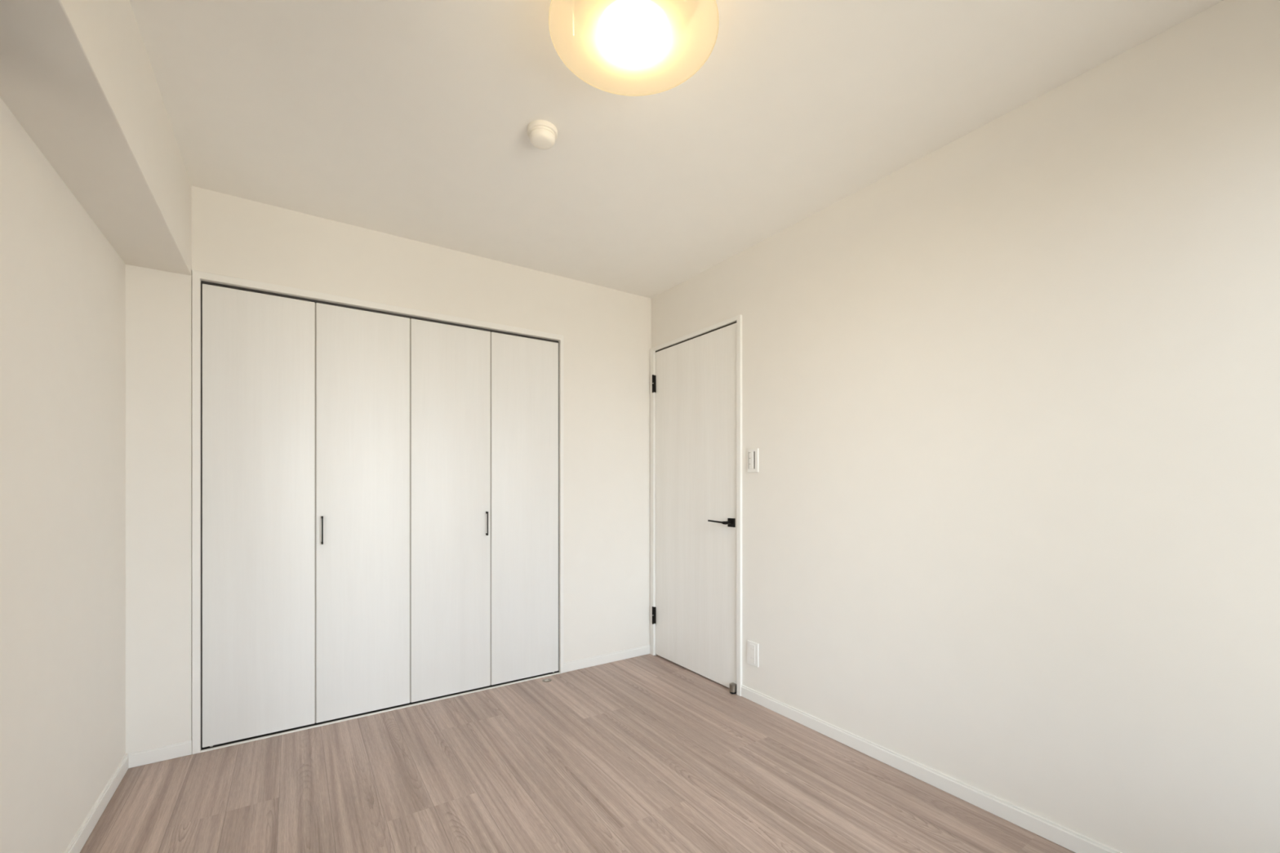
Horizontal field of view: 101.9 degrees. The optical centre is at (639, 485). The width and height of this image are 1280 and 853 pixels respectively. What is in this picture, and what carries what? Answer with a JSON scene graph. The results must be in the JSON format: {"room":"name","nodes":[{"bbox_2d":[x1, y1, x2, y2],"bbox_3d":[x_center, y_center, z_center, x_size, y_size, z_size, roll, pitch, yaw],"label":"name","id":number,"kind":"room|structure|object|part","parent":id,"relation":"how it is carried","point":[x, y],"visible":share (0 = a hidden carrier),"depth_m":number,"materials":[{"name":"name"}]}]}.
{"room":"empty bedroom","nodes":[
{"label":"empty bedroom","id":0,"kind":"room"},
{"bbox_2d":[0,97,125,852],"bbox_3d":[-1.120,-0.066,0.570,0.120,2.400,3.794,0,0,-34],"label":"wall","id":1,"kind":"structure","parent":0,"point":[63,283],"depth_m":1.45,"materials":[{"name":"paint"}]},
{"bbox_2d":[64,753,128,852],"bbox_3d":[-1.066,1.103,0.606,0.009,0.059,3.554,0,0,-34],"label":"baseboard","id":2,"kind":"structure","parent":1,"relation":"attached to","point":[79,840],"depth_m":1.76,"materials":[{"name":"white wood"}]},
{"bbox_2d":[125,186,651,755],"bbox_3d":[-1.026,-0.066,2.845,2.810,2.400,0.120,0,0,-34],"label":"wall","id":3,"kind":"structure","parent":0,"point":[606,332],"depth_m":2.51,"materials":[{"name":"paint"}]},
{"bbox_2d":[202,284,410,747],"bbox_3d":[-1.526,0.132,2.449,0.831,1.994,0.046,0,0,-34],"label":"closet door","id":4,"kind":"structure","parent":3,"relation":"in","point":[306,405],"depth_m":2.42,"materials":[{"name":"white wood"}]},
{"bbox_3d":[-1.709,0.128,2.342,0.409,1.987,0.020,0,0,-34],"label":"door panel","id":5,"kind":"part","parent":4,"relation":"part of","materials":[{"name":"white wood"}]},
{"bbox_3d":[-1.502,0.210,2.454,0.007,0.132,0.027,0,0,-34],"label":"handle","id":6,"kind":"part","parent":4,"relation":"part of","materials":[{"name":"black metal"}]},
{"bbox_3d":[-1.364,0.128,2.574,0.410,1.987,0.020,0,0,-34],"label":"door panel","id":7,"kind":"part","parent":4,"relation":"part of","materials":[{"name":"white wood"}]},
{"bbox_2d":[191,270,563,754],"bbox_3d":[-1.193,0.112,2.693,1.716,2.044,0.066,0,0,-34],"label":"door frame","id":8,"kind":"structure","parent":3,"relation":"attached to","point":[198,277],"depth_m":2.26,"materials":[{"name":"white wood"}]},
{"bbox_2d":[128,644,649,768],"bbox_3d":[-0.987,1.103,2.795,2.561,0.059,0.005,0,0,-34],"label":"baseboard","id":9,"kind":"structure","parent":3,"relation":"attached to","point":[161,753],"depth_m":2.18,"materials":[{"name":"white wood"}]},
{"bbox_2d":[410,318,558,702],"bbox_3d":[-0.836,0.132,2.912,0.830,1.994,0.046,0,0,-34],"label":"closet door","id":10,"kind":"structure","parent":3,"relation":"in","point":[484,404],"depth_m":2.88,"materials":[{"name":"white wood"}]},
{"bbox_3d":[-1.016,0.128,2.807,0.414,1.987,0.020,0,0,-34],"label":"door panel","id":11,"kind":"part","parent":10,"relation":"part of","materials":[{"name":"white wood"}]},
{"bbox_3d":[-0.851,0.210,2.890,0.007,0.132,0.027,0,0,-34],"label":"handle","id":12,"kind":"part","parent":10,"relation":"part of","materials":[{"name":"black metal"}]},
{"bbox_3d":[-0.669,0.128,3.039,0.410,1.987,0.020,0,0,-34],"label":"door panel","id":13,"kind":"part","parent":10,"relation":"part of","materials":[{"name":"white wood"}]},
{"bbox_2d":[80,653,1075,852],"bbox_3d":[-0.147,1.134,1.535,2.610,0.001,4.274,0,0,-34],"label":"floor","id":14,"kind":"structure","parent":0,"point":[646,753],"depth_m":1.96,"materials":[{"name":"brown wood"}]},
{"bbox_2d":[542,678,551,682],"bbox_3d":[-0.541,1.132,3.021,0.053,0.003,0.053,0,0,-34],"label":"stopper","id":15,"kind":"object","parent":14,"relation":"on","point":[547,680],"depth_m":3.02,"materials":[{"name":"metal"}]},
{"bbox_2d":[129,0,1222,298],"bbox_3d":[-0.178,-1.316,1.581,2.810,0.100,4.424,0,0,-34],"label":"ceiling","id":16,"kind":"structure","parent":0,"point":[409,119],"depth_m":1.72,"materials":[{"name":"paint"}]},
{"bbox_2d":[0,0,191,275],"bbox_3d":[-0.991,-1.081,0.657,0.211,0.390,3.574,0,0,-34],"label":"beam","id":17,"kind":"structure","parent":16,"relation":"attached to","point":[77,76],"depth_m":1.34,"materials":[{"name":"paint"}]},
{"bbox_2d":[527,120,557,149],"bbox_3d":[-0.347,-1.241,1.849,0.106,0.049,0.106,0,0,-34],"label":"smoke detector","id":18,"kind":"object","parent":16,"relation":"attached to","point":[543,134],"visible":1,"depth_m":1.82,"materials":[{"name":"beige plastic"}]},
{"bbox_2d":[548,0,719,96],"bbox_3d":[-0.015,-1.196,1.314,0.426,0.140,0.426,0,0,-34],"label":"ceiling light","id":19,"kind":"object","parent":16,"relation":"attached to","point":[629,28],"visible":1,"depth_m":1.32,"materials":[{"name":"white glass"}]},
{"bbox_3d":[-0.171,-1.188,1.315,0.007,0.098,0.007,0,0,-34],"label":"post","id":20,"kind":"part","parent":19,"relation":"part of","materials":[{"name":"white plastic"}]},
{"bbox_2d":[651,0,1279,852],"bbox_3d":[1.115,-0.066,2.068,0.120,2.400,3.794,0,0,-34],"label":"wall","id":21,"kind":"structure","parent":0,"point":[1011,397],"depth_m":1.66,"materials":[{"name":"paint"}]},
{"bbox_2d":[652,323,736,693],"bbox_3d":[0.305,0.120,3.148,0.094,2.023,0.788,0,0,-34],"label":"door","id":22,"kind":"structure","parent":21,"relation":"in","point":[694,383],"depth_m":3.10,"materials":[{"name":"white wood"}]},
{"bbox_3d":[0.447,0.203,2.902,0.056,0.017,0.146,0,0,-34],"label":"lever","id":23,"kind":"part","parent":22,"relation":"part of","materials":[{"name":"black metal"}]},
{"bbox_2d":[649,314,742,696],"bbox_3d":[0.322,0.106,3.158,0.044,2.056,0.849,0,0,-34],"label":"door frame","id":24,"kind":"structure","parent":21,"relation":"attached to","point":[737,319],"depth_m":2.81,"materials":[{"name":"white wood"}]},
{"bbox_2d":[746,640,759,667],"bbox_3d":[0.593,0.883,2.730,0.010,0.123,0.079,0,0,-34],"label":"wall outlet","id":25,"kind":"object","parent":21,"relation":"attached to","point":[753,648],"visible":1,"depth_m":2.72,"materials":[{"name":"white plastic"}]},
{"bbox_2d":[747,448,759,472],"bbox_3d":[0.593,-0.132,2.728,0.012,0.126,0.076,0,0,-34],"label":"light switch","id":26,"kind":"object","parent":21,"relation":"attached to","point":[753,454],"visible":1,"depth_m":2.72,"materials":[{"name":"white plastic"}]},
{"bbox_2d":[741,684,1121,852],"bbox_3d":[1.299,1.103,1.677,0.009,0.059,2.699,0,0,-34],"label":"baseboard","id":27,"kind":"structure","parent":21,"relation":"attached to","point":[1073,841],"depth_m":1.93,"materials":[{"name":"white wood"}]}
]}

